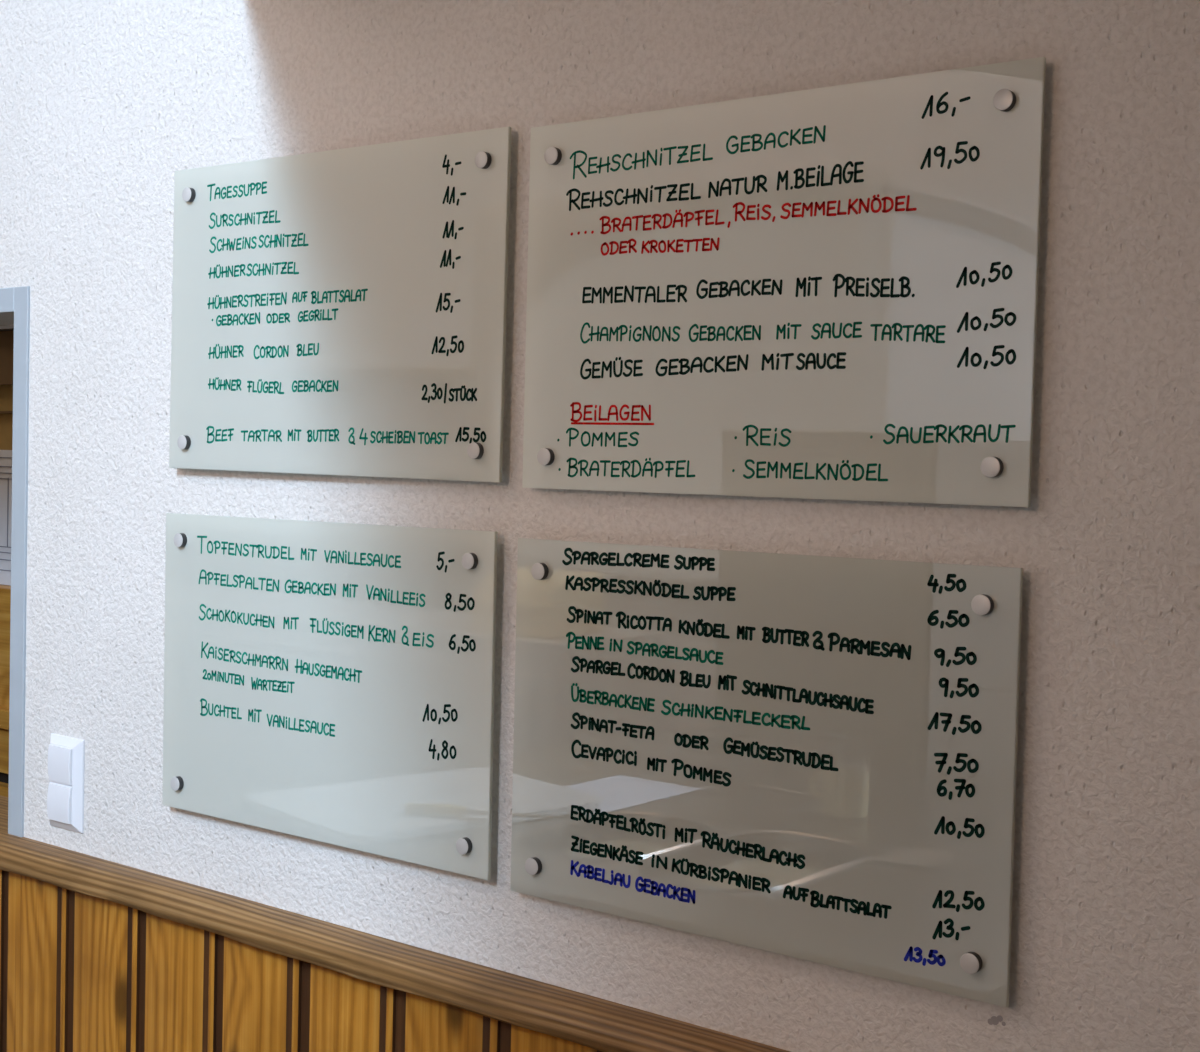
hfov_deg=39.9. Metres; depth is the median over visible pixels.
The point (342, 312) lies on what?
menu board
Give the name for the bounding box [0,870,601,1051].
wood paneling
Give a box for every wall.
[0,0,1199,1051]
[0,385,12,585]
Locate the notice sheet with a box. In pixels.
[0,450,11,584]
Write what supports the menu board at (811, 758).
attached to the wall at (102, 102)
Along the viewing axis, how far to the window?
2.50 m
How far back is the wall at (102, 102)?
1.79 m
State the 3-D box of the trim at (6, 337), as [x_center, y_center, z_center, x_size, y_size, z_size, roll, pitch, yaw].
[-1.795,-0.576,4.311,2.700,0.422,0.029,3,3,38]
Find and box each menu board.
[162,513,497,879]
[169,127,511,482]
[510,538,1022,1007]
[522,57,1045,506]
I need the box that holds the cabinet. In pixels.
[0,585,10,796]
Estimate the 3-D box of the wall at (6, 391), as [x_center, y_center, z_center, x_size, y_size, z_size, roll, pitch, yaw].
[-1.769,-0.478,4.351,2.700,3.720,0.060,3,3,38]
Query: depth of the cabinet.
3.98 m
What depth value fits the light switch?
2.41 m
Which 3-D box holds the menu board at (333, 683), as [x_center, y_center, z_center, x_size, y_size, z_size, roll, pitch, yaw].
[-0.356,0.194,2.075,0.600,0.400,0.028,3,3,38]
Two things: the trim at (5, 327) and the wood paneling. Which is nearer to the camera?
the wood paneling
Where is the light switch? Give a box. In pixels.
[47,733,84,832]
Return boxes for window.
[0,286,29,836]
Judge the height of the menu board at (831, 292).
0.400 m
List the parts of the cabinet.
drawer, cupboard door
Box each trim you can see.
[0,325,13,330]
[0,330,13,384]
[0,795,789,1051]
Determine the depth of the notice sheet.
4.08 m
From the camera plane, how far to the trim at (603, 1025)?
1.99 m

